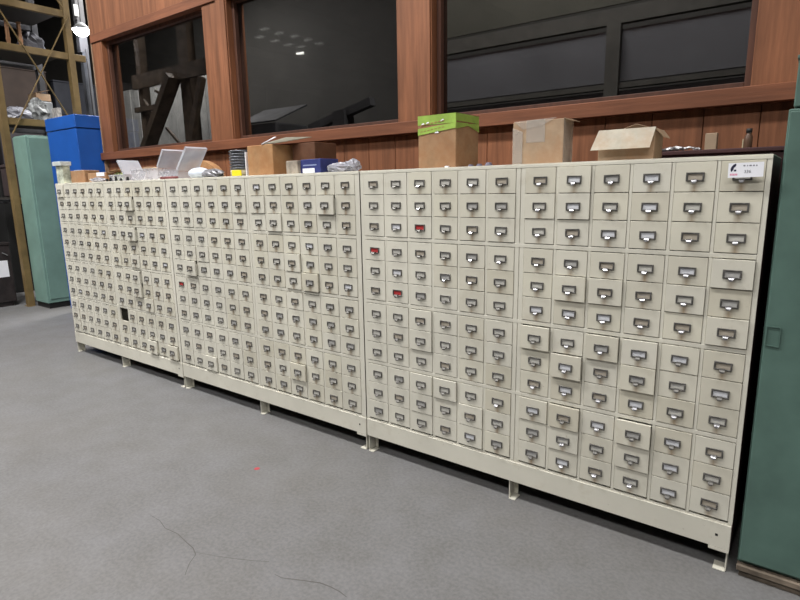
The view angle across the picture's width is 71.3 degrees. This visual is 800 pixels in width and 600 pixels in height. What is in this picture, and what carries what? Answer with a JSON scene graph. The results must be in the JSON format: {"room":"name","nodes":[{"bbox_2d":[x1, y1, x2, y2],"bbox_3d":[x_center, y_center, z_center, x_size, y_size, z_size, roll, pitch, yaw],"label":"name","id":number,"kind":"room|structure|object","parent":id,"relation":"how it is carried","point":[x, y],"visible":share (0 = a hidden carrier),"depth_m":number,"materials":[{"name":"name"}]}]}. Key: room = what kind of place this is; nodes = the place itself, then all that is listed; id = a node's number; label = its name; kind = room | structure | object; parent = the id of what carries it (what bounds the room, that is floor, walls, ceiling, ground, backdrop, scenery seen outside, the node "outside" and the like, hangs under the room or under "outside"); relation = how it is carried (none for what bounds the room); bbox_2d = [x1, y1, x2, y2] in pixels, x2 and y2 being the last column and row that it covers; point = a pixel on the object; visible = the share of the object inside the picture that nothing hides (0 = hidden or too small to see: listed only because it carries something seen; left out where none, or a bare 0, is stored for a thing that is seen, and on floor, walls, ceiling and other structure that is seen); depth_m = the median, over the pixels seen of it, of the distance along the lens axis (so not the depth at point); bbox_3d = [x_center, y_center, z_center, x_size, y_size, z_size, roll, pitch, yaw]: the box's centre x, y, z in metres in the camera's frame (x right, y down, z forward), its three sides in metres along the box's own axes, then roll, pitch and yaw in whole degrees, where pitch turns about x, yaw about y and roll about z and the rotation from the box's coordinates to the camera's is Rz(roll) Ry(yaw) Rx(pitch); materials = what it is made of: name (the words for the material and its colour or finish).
{"room":"warehouse storage room","nodes":[
{"label":"warehouse storage room","id":0,"kind":"room"},
{"bbox_2d":[71,0,95,115],"bbox_3d":[-4.938,-3.756,8.721,0.200,7.200,0.220,7,14,36],"label":"steel column","id":1,"kind":"structure","parent":0,"point":[82,44],"depth_m":8.70,"materials":[{"name":"white metal"}]},
{"bbox_2d":[0,0,751,126],"bbox_3d":[-3.736,-4.308,11.372,28.000,7.200,0.080,7,14,36],"label":"wall","id":2,"kind":"structure","parent":0,"point":[327,56],"depth_m":9.64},
{"bbox_2d":[0,290,799,599],"bbox_3d":[-9.158,1.140,3.227,30.000,0.100,29.000,7,14,36],"label":"floor","id":3,"kind":"structure","parent":0,"point":[93,447],"depth_m":2.73,"materials":[{"name":"concrete"}]},
{"bbox_2d":[0,241,16,306],"bbox_3d":[-5.956,-0.329,7.742,0.610,0.900,0.860,7,14,36],"label":"crate","id":4,"kind":"object","parent":3,"relation":"on","point":[8,295],"visible":1,"depth_m":7.84,"materials":[{"name":"black plastic"}]},
{"bbox_2d":[0,170,34,292],"bbox_3d":[-6.464,-1.149,9.226,1.040,1.940,0.440,7,14,36],"label":"tall cabinet","id":5,"kind":"object","parent":3,"relation":"on","point":[7,228],"visible":0.22,"depth_m":8.87,"materials":[{"name":"black metal"}]},
{"bbox_2d":[12,135,70,308],"bbox_3d":[-4.829,-1.079,7.802,0.432,2.310,0.600,7,14,36],"label":"tall cabinet","id":6,"kind":"object","parent":3,"relation":"on","point":[32,152],"visible":0.5,"depth_m":7.54,"materials":[{"name":"metal"}]},
{"bbox_2d":[0,0,85,306],"bbox_3d":[-5.381,-2.811,8.116,1.235,5.600,1.215,7,14,36],"label":"rack","id":7,"kind":"object","parent":3,"relation":"on","point":[28,13],"depth_m":7.80,"materials":[{"name":"yellow paint"}]},
{"bbox_2d":[3,19,10,42],"bbox_3d":[-5.372,-3.637,7.637,0.060,0.375,0.044,7,14,36],"label":"wooden stake","id":8,"kind":"object","parent":7,"relation":"on","point":[8,38],"visible":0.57,"depth_m":7.62,"materials":[{"name":"brown wood"}]},
{"bbox_2d":[0,164,20,196],"bbox_3d":[-5.423,-1.760,8.242,0.620,0.460,0.620,7,14,36],"label":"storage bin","id":9,"kind":"object","parent":7,"relation":"on","point":[3,167],"visible":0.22,"depth_m":8.09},
{"bbox_2d":[15,21,22,44],"bbox_3d":[-5.283,-3.662,7.755,0.060,0.375,0.044,7,14,36],"label":"wooden stake","id":10,"kind":"object","parent":7,"relation":"on","point":[18,25],"visible":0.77,"depth_m":7.73,"materials":[{"name":"brown wood"}]},
{"bbox_2d":[7,106,32,118],"bbox_3d":[-5.376,-2.608,7.801,0.477,0.194,0.348,7,14,36],"label":"plastic bundle","id":11,"kind":"object","parent":7,"relation":"on","point":[14,112],"visible":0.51,"depth_m":7.70,"materials":[{"name":"grey"}]},
{"bbox_2d":[16,31,44,48],"bbox_3d":[-5.356,-3.716,8.083,0.477,0.329,0.378,7,14,36],"label":"roll","id":12,"kind":"object","parent":7,"relation":"on","point":[30,39],"visible":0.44,"depth_m":7.97,"materials":[{"name":"grey plastic"}]},
{"bbox_2d":[26,97,50,119],"bbox_3d":[-5.234,-2.751,8.081,0.294,0.360,0.299,-3,11,-9],"label":"plastic bundle","id":13,"kind":"object","parent":7,"relation":"on","point":[39,110],"visible":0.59,"depth_m":8.00,"materials":[{"name":"grey plastic"}]},
{"bbox_2d":[28,101,52,118],"bbox_3d":[-5.391,-2.800,8.390,0.300,0.340,0.220,7,14,36],"label":"crate","id":14,"kind":"object","parent":7,"relation":"on","point":[49,104],"visible":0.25,"depth_m":8.34,"materials":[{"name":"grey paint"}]},
{"bbox_2d":[28,90,50,101],"bbox_3d":[-5.388,-3.047,8.334,0.300,0.164,0.201,7,14,36],"label":"cardboard box","id":15,"kind":"object","parent":14,"relation":"on","point":[44,97],"visible":0.7,"depth_m":8.27,"materials":[{"name":"beige cardboard"}]},
{"bbox_2d":[45,114,104,307],"bbox_3d":[-3.993,-1.030,7.101,0.798,2.462,0.354,7,14,36],"label":"locker","id":16,"kind":"object","parent":3,"relation":"on","point":[76,139],"visible":0.36,"depth_m":6.71,"materials":[{"name":"paint"}]},
{"bbox_2d":[55,176,185,386],"bbox_3d":[-2.311,-0.265,5.019,2.007,1.605,0.469,7,14,36],"label":"tall cabinet","id":17,"kind":"object","parent":3,"relation":"on","point":[116,235],"depth_m":4.78,"materials":[{"name":"beige metal"}]},
{"bbox_2d":[52,161,71,182],"bbox_3d":[-3.245,-1.224,5.367,0.185,0.205,0.095,7,14,36],"label":"jar","id":18,"kind":"object","parent":17,"relation":"on","point":[62,167],"visible":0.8,"depth_m":5.33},
{"bbox_2d":[70,170,98,182],"bbox_3d":[-2.986,-1.170,5.293,0.280,0.118,0.141,7,14,36],"label":"cardboard box","id":19,"kind":"object","parent":17,"relation":"on","point":[77,176],"visible":0.64,"depth_m":5.22,"materials":[{"name":"brown cardboard"}]},
{"bbox_2d":[89,177,105,181],"bbox_3d":[-2.672,-1.065,4.931,0.261,0.039,0.081,7,14,36],"label":"plastic bag","id":20,"kind":"object","parent":17,"relation":"on","point":[98,179],"visible":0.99,"depth_m":4.89,"materials":[{"name":"grey plastic"}]},
{"bbox_2d":[88,169,121,181],"bbox_3d":[-2.641,-1.127,5.082,0.470,0.107,0.162,7,14,33],"label":"cardboard box","id":21,"kind":"object","parent":17,"relation":"on","point":[109,174],"visible":0.61,"depth_m":5.01,"materials":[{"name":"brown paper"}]},
{"bbox_2d":[106,176,129,180],"bbox_3d":[-2.366,-1.016,4.668,0.364,0.042,0.023,7,14,36],"label":"fittings","id":22,"kind":"object","parent":17,"relation":"on","point":[127,178],"visible":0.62,"depth_m":4.67,"materials":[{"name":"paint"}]},
{"bbox_2d":[112,172,124,180],"bbox_3d":[-2.508,-1.100,4.971,0.183,0.085,0.062,7,14,36],"label":"packet","id":23,"kind":"object","parent":17,"relation":"on","point":[119,175],"visible":0.62,"depth_m":4.93,"materials":[{"name":"white plastic"}]},
{"bbox_2d":[116,160,144,175],"bbox_3d":[-2.337,-1.102,4.761,0.268,0.173,0.184,7,14,36],"label":"box","id":24,"kind":"object","parent":17,"relation":"on","point":[125,169],"visible":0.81,"depth_m":4.68,"materials":[{"name":"grey plastic"}]},
{"bbox_2d":[131,167,169,179],"bbox_3d":[-2.205,-1.112,4.923,0.600,0.125,0.050,7,14,36],"label":"plastic bag","id":25,"kind":"object","parent":17,"relation":"on","point":[151,173],"visible":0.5,"depth_m":4.88,"materials":[{"name":"plastic"}]},
{"bbox_2d":[156,149,181,167],"bbox_3d":[-1.956,-1.081,4.490,0.502,0.227,0.184,7,14,36],"label":"box","id":26,"kind":"object","parent":17,"relation":"on","point":[166,154],"visible":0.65,"depth_m":4.33,"materials":[{"name":"grey plastic"}]},
{"bbox_2d":[123,75,211,147],"bbox_3d":[-4.284,-2.132,10.185,3.769,3.420,0.036,7,14,36],"label":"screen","id":27,"kind":"object","parent":3,"relation":"on","point":[175,120],"visible":0.02,"depth_m":9.82,"materials":[{"name":"grey metal"}]},
{"bbox_2d":[131,21,206,146],"bbox_3d":[-3.224,-2.636,8.078,2.160,5.200,0.360,7,14,36],"label":"wooden frame","id":28,"kind":"structure","parent":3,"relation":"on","point":[189,72],"depth_m":8.00,"materials":[{"name":"brown wood"}]},
{"bbox_2d":[152,516,195,573],"bbox_3d":[-1.056,1.094,2.520,0.535,0.001,0.155,7,14,36],"label":"crack","id":29,"kind":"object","parent":3,"relation":"on","point":[152,516],"depth_m":2.51,"materials":[{"name":"black concrete"}]},
{"bbox_2d":[196,552,268,561],"bbox_3d":[-0.731,1.110,2.412,0.324,0.001,0.151,7,14,36],"label":"crack","id":30,"kind":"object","parent":3,"relation":"on","point":[196,552],"depth_m":2.40,"materials":[{"name":"grey concrete"}]},
{"bbox_2d":[165,171,368,449],"bbox_3d":[-0.854,-0.034,3.941,1.910,1.647,0.502,7,14,36],"label":"cabinet","id":31,"kind":"object","parent":3,"relation":"on","point":[268,269],"visible":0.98,"depth_m":3.64,"materials":[{"name":"beige metal"}]},
{"bbox_2d":[176,146,203,170],"bbox_3d":[-1.656,-1.040,4.258,0.384,0.228,0.184,7,14,36],"label":"box","id":32,"kind":"object","parent":31,"relation":"on","point":[186,157],"visible":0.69,"depth_m":4.16,"materials":[{"name":"grey plastic"}]},
{"bbox_2d":[178,160,225,177],"bbox_3d":[-1.608,-1.048,4.490,0.580,0.150,0.060,7,14,36],"label":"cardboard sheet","id":33,"kind":"object","parent":31,"relation":"on","point":[205,164],"visible":0.29,"depth_m":4.45,"materials":[{"name":"brown cardboard"}]},
{"bbox_2d":[188,167,223,177],"bbox_3d":[-1.413,-0.929,4.062,0.400,0.077,0.122,7,14,36],"label":"packet","id":34,"kind":"object","parent":31,"relation":"on","point":[200,172],"visible":0.84,"depth_m":4.02,"materials":[{"name":"white plastic"}]},
{"bbox_2d":[228,150,248,175],"bbox_3d":[-1.087,-0.946,3.869,0.200,0.178,0.191,7,14,36],"label":"spool","id":35,"kind":"object","parent":31,"relation":"on","point":[238,160],"visible":0.59,"depth_m":3.79,"materials":[{"name":"black plastic"}]},
{"bbox_2d":[247,137,310,175],"bbox_3d":[-0.783,-0.957,3.713,0.405,0.250,0.268,7,14,36],"label":"cardboard box","id":36,"kind":"object","parent":31,"relation":"on","point":[271,158],"visible":0.7,"depth_m":3.65,"materials":[{"name":"brown cardboard"}]},
{"bbox_2d":[286,160,300,173],"bbox_3d":[-0.642,-0.822,3.460,0.103,0.080,0.080,7,14,36],"label":"carton","id":37,"kind":"object","parent":31,"relation":"on","point":[292,167],"visible":0.62,"depth_m":3.42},
{"bbox_2d":[292,142,335,160],"bbox_3d":[-0.565,-0.932,3.697,0.210,0.200,0.200,7,14,36],"label":"cardboard box","id":38,"kind":"object","parent":31,"relation":"on","point":[311,150],"visible":0.5,"depth_m":3.61,"materials":[{"name":"brown cardboard"}]},
{"bbox_2d":[300,158,337,172],"bbox_3d":[-0.491,-0.813,3.398,0.195,0.083,0.142,10,15,43],"label":"box","id":39,"kind":"object","parent":31,"relation":"on","point":[319,165],"visible":0.72,"depth_m":3.33,"materials":[{"name":"blue cardboard"}]},
{"bbox_2d":[326,158,361,171],"bbox_3d":[-0.333,-0.780,3.232,0.252,0.073,0.099,7,14,36],"label":"bundle","id":40,"kind":"object","parent":31,"relation":"on","point":[352,164],"visible":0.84,"depth_m":3.19,"materials":[{"name":"grey plastic"}]},
{"bbox_2d":[251,104,307,134],"bbox_3d":[-1.829,-1.426,8.189,0.900,2.738,0.608,7,14,36],"label":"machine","id":41,"kind":"object","parent":3,"relation":"on","point":[271,115],"visible":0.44,"depth_m":7.73,"materials":[{"name":"grey metal"}]},
{"bbox_2d":[275,574,346,596],"bbox_3d":[-0.360,1.140,2.233,0.330,0.001,0.085,7,14,36],"label":"crack","id":42,"kind":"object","parent":3,"relation":"on","point":[275,574],"depth_m":2.25,"materials":[{"name":"grey concrete"}]},
{"bbox_2d":[308,97,375,128],"bbox_3d":[-0.728,-1.274,7.518,1.211,2.669,0.500,7,14,36],"label":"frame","id":43,"kind":"object","parent":3,"relation":"on","point":[345,116],"visible":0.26,"depth_m":7.19,"materials":[{"name":"black metal"}]},
{"bbox_2d":[360,154,781,571],"bbox_3d":[0.678,0.165,2.821,1.892,1.647,0.500,7,14,36],"label":"cabinet","id":44,"kind":"object","parent":3,"relation":"on","point":[588,333],"visible":1,"depth_m":2.46,"materials":[{"name":"beige metal"}]},
{"bbox_2d":[418,112,478,167],"bbox_3d":[0.258,-0.833,2.959,0.234,0.269,0.236,7,14,36],"label":"cardboard box","id":45,"kind":"object","parent":44,"relation":"on","point":[447,139],"visible":0.96,"depth_m":2.87,"materials":[{"name":"brown cardboard"}]},
{"bbox_2d":[513,117,579,164],"bbox_3d":[0.675,-0.732,2.589,0.275,0.203,0.118,7,14,36],"label":"cardboard box","id":46,"kind":"object","parent":44,"relation":"on","point":[550,140],"visible":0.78,"depth_m":2.54,"materials":[{"name":"beige cardboard"}]},
{"bbox_2d":[590,124,669,160],"bbox_3d":[0.982,-0.672,2.375,0.278,0.160,0.188,7,14,36],"label":"carton","id":47,"kind":"object","parent":44,"relation":"on","point":[636,141],"visible":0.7,"depth_m":2.33,"materials":[{"name":"beige cardboard"}]},
{"bbox_2d":[728,162,763,177],"bbox_3d":[1.223,-0.460,1.973,0.109,0.053,0.002,7,14,36],"label":"tag","id":48,"kind":"object","parent":44,"relation":"attached to","point":[748,169],"visible":1,"depth_m":1.97,"materials":[{"name":"white paper"}]},
{"bbox_2d":[662,146,784,509],"bbox_3d":[1.504,0.122,2.838,0.630,1.698,0.445,7,14,36],"label":"tall cabinet","id":49,"kind":"object","parent":3,"relation":"on","point":[777,150],"visible":0.1,"depth_m":2.46,"materials":[{"name":"metal"}]},
{"bbox_2d":[662,146,700,151],"bbox_3d":[1.302,-0.713,2.630,0.211,0.025,0.147,7,14,36],"label":"pile","id":50,"kind":"object","parent":49,"relation":"on","point":[675,148],"visible":0.74,"depth_m":2.61,"materials":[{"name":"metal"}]},
{"bbox_2d":[704,133,718,149],"bbox_3d":[1.428,-0.725,2.558,0.048,0.076,0.042,7,14,36],"label":"wooden block","id":51,"kind":"object","parent":49,"relation":"on","point":[711,139],"visible":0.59,"depth_m":2.54,"materials":[{"name":"beige wood"}]},
{"bbox_2d":[742,128,752,147],"bbox_3d":[1.542,-0.716,2.474,0.038,0.087,0.033,7,14,36],"label":"bottle","id":52,"kind":"object","parent":49,"relation":"on","point":[747,141],"visible":0.81,"depth_m":2.46,"materials":[{"name":"brown glass"}]},
{"bbox_2d":[736,55,799,595],"bbox_3d":[1.893,0.145,2.009,0.950,1.967,0.605,7,14,36],"label":"tall cabinet","id":53,"kind":"object","parent":3,"relation":"on","point":[769,542],"visible":1,"depth_m":2.06,"materials":[{"name":"green metal"}]},
{"bbox_3d":[-7.433,-0.929,11.346,0.962,0.708,0.962,7,14,36],"label":"crate","id":54,"kind":"object","parent":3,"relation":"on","visible":0},
{"bbox_3d":[-7.445,-1.651,11.201,0.977,0.764,0.977,7,14,36],"label":"crate","id":55,"kind":"object","parent":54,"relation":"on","visible":0},
{"bbox_3d":[-7.457,-2.338,11.064,0.931,0.634,0.931,7,14,36],"label":"crate","id":56,"kind":"object","parent":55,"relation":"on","visible":0},
{"bbox_2d":[0,132,43,164],"bbox_3d":[-7.470,-3.106,10.910,0.908,0.932,0.908,7,14,36],"label":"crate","id":57,"kind":"object","parent":56,"relation":"on","point":[2,161],"visible":0.08,"depth_m":10.46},
{"bbox_2d":[0,66,47,109],"bbox_3d":[-7.484,-3.968,10.737,0.958,0.825,0.958,7,14,36],"label":"crate","id":58,"kind":"object","parent":57,"relation":"on","point":[18,83],"visible":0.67,"depth_m":10.41,"materials":[{"name":"brown wood"}]},
{"bbox_3d":[-6.807,-1.116,12.169,1.058,0.730,1.058,7,14,36],"label":"crate","id":59,"kind":"object","parent":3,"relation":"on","visible":0},
{"bbox_3d":[-6.819,-1.834,12.024,1.014,0.733,1.014,7,14,36],"label":"crate","id":60,"kind":"object","parent":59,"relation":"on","visible":0},
{"bbox_3d":[-6.831,-2.530,11.885,0.873,0.685,0.873,7,14,36],"label":"crate","id":61,"kind":"object","parent":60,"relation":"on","visible":0},
{"bbox_3d":[-6.844,-3.326,11.725,0.948,0.935,0.948,7,14,36],"label":"crate","id":62,"kind":"object","parent":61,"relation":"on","visible":0},
{"bbox_2d":[47,79,98,115],"bbox_3d":[-6.857,-4.104,11.569,0.938,0.652,0.938,7,14,36],"label":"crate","id":63,"kind":"object","parent":62,"relation":"on","point":[61,89],"visible":0.35,"depth_m":11.08,"materials":[{"name":"grey plastic"}]},
{"bbox_3d":[-6.182,-1.318,12.988,1.007,0.784,1.007,7,14,36],"label":"crate","id":64,"kind":"object","parent":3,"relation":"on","visible":0},
{"bbox_3d":[-6.194,-2.031,12.845,0.905,0.668,0.905,7,14,36],"label":"crate","id":65,"kind":"object","parent":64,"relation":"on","visible":0},
{"bbox_3d":[-6.207,-2.833,12.684,1.008,0.966,1.008,7,14,36],"label":"crate","id":66,"kind":"object","parent":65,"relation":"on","visible":0},
{"bbox_3d":[-6.221,-3.643,12.521,0.927,0.684,0.927,7,14,36],"label":"crate","id":67,"kind":"object","parent":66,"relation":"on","visible":0},
{"bbox_2d":[92,83,131,90],"bbox_3d":[-6.233,-4.348,12.380,0.995,0.753,0.995,7,14,36],"label":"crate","id":68,"kind":"object","parent":67,"relation":"on","point":[126,86],"visible":0.08,"depth_m":11.99,"materials":[{"name":"black"}]},
{"bbox_2d":[87,0,794,180],"bbox_3d":[0.800,-2.768,3.313,10.930,7.200,0.120,7,14,36],"label":"wall","id":69,"kind":"structure","parent":0,"point":[768,121],"depth_m":3.69,"materials":[{"name":"red wood"}]},
{"bbox_2d":[85,0,108,171],"bbox_3d":[-3.569,-3.344,6.553,0.010,7.200,0.210,7,14,36],"label":"trim","id":70,"kind":"structure","parent":69,"relation":"attached to","point":[106,162],"depth_m":6.65,"materials":[{"name":"brown wood"}]},
{"bbox_2d":[92,41,128,152],"bbox_3d":[-3.458,-2.401,6.676,0.220,1.240,0.200,7,14,36],"label":"trim","id":71,"kind":"structure","parent":69,"relation":"attached to","point":[100,56],"depth_m":6.59,"materials":[{"name":"red wood"}]},
{"bbox_2d":[90,0,214,43],"bbox_3d":[-0.749,-2.698,4.545,7.010,0.090,0.215,7,14,36],"label":"trim","id":72,"kind":"structure","parent":69,"relation":"attached to","point":[185,7],"depth_m":5.77,"materials":[{"name":"brown wood"}]},
{"bbox_2d":[106,9,211,150],"bbox_3d":[-2.587,-2.289,6.044,1.944,1.240,0.090,7,14,36],"label":"window","id":73,"kind":"structure","parent":69,"relation":"in","point":[111,45],"depth_m":6.46,"materials":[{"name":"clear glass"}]},
{"bbox_2d":[201,0,251,140],"bbox_3d":[-1.666,-2.167,5.357,0.367,1.240,0.212,7,14,36],"label":"window post","id":74,"kind":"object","parent":69,"relation":"attached to","point":[216,15],"depth_m":5.26,"materials":[{"name":"red wood"}]},
{"bbox_2d":[231,0,397,137],"bbox_3d":[-0.737,-2.049,4.691,1.931,1.240,0.090,7,14,36],"label":"window","id":75,"kind":"structure","parent":69,"relation":"in","point":[236,15],"depth_m":5.19,"materials":[{"name":"clear glass"}]},
{"bbox_2d":[396,0,436,121],"bbox_3d":[0.154,-1.931,4.026,0.305,1.240,0.212,7,14,36],"label":"window post","id":76,"kind":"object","parent":69,"relation":"attached to","point":[416,19],"depth_m":3.97,"materials":[{"name":"red wood"}]},
{"bbox_2d":[101,81,796,159],"bbox_3d":[0.826,-1.192,3.661,10.970,0.086,0.230,7,14,36],"label":"trim","id":77,"kind":"structure","parent":69,"relation":"attached to","point":[784,91],"depth_m":3.40,"materials":[{"name":"brown wood"}]},
{"bbox_2d":[750,0,799,85],"bbox_3d":[1.958,-1.698,2.713,0.304,1.240,0.200,7,14,36],"label":"trim","id":78,"kind":"structure","parent":69,"relation":"attached to","point":[777,37],"depth_m":2.75,"materials":[{"name":"red wood"}]},
{"bbox_2d":[437,0,758,114],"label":"window","id":79,"kind":"structure","parent":0,"point":[715,41],"depth_m":5.09,"materials":[{"name":"grey glass"}]},
{"bbox_3d":[-9.276,-5.869,1.821,30.000,0.400,29.000,7,14,36],"label":"ceiling","id":80,"kind":"structure","parent":0,"visible":0},
{"bbox_2d":[71,0,88,36],"bbox_3d":[-4.806,-5.575,8.067,0.280,3.300,0.280,7,14,36],"label":"hanging lamp","id":81,"kind":"object","parent":80,"relation":"hanging from","point":[82,30],"visible":0.93,"depth_m":8.31,"materials":[{"name":"grey paint"}]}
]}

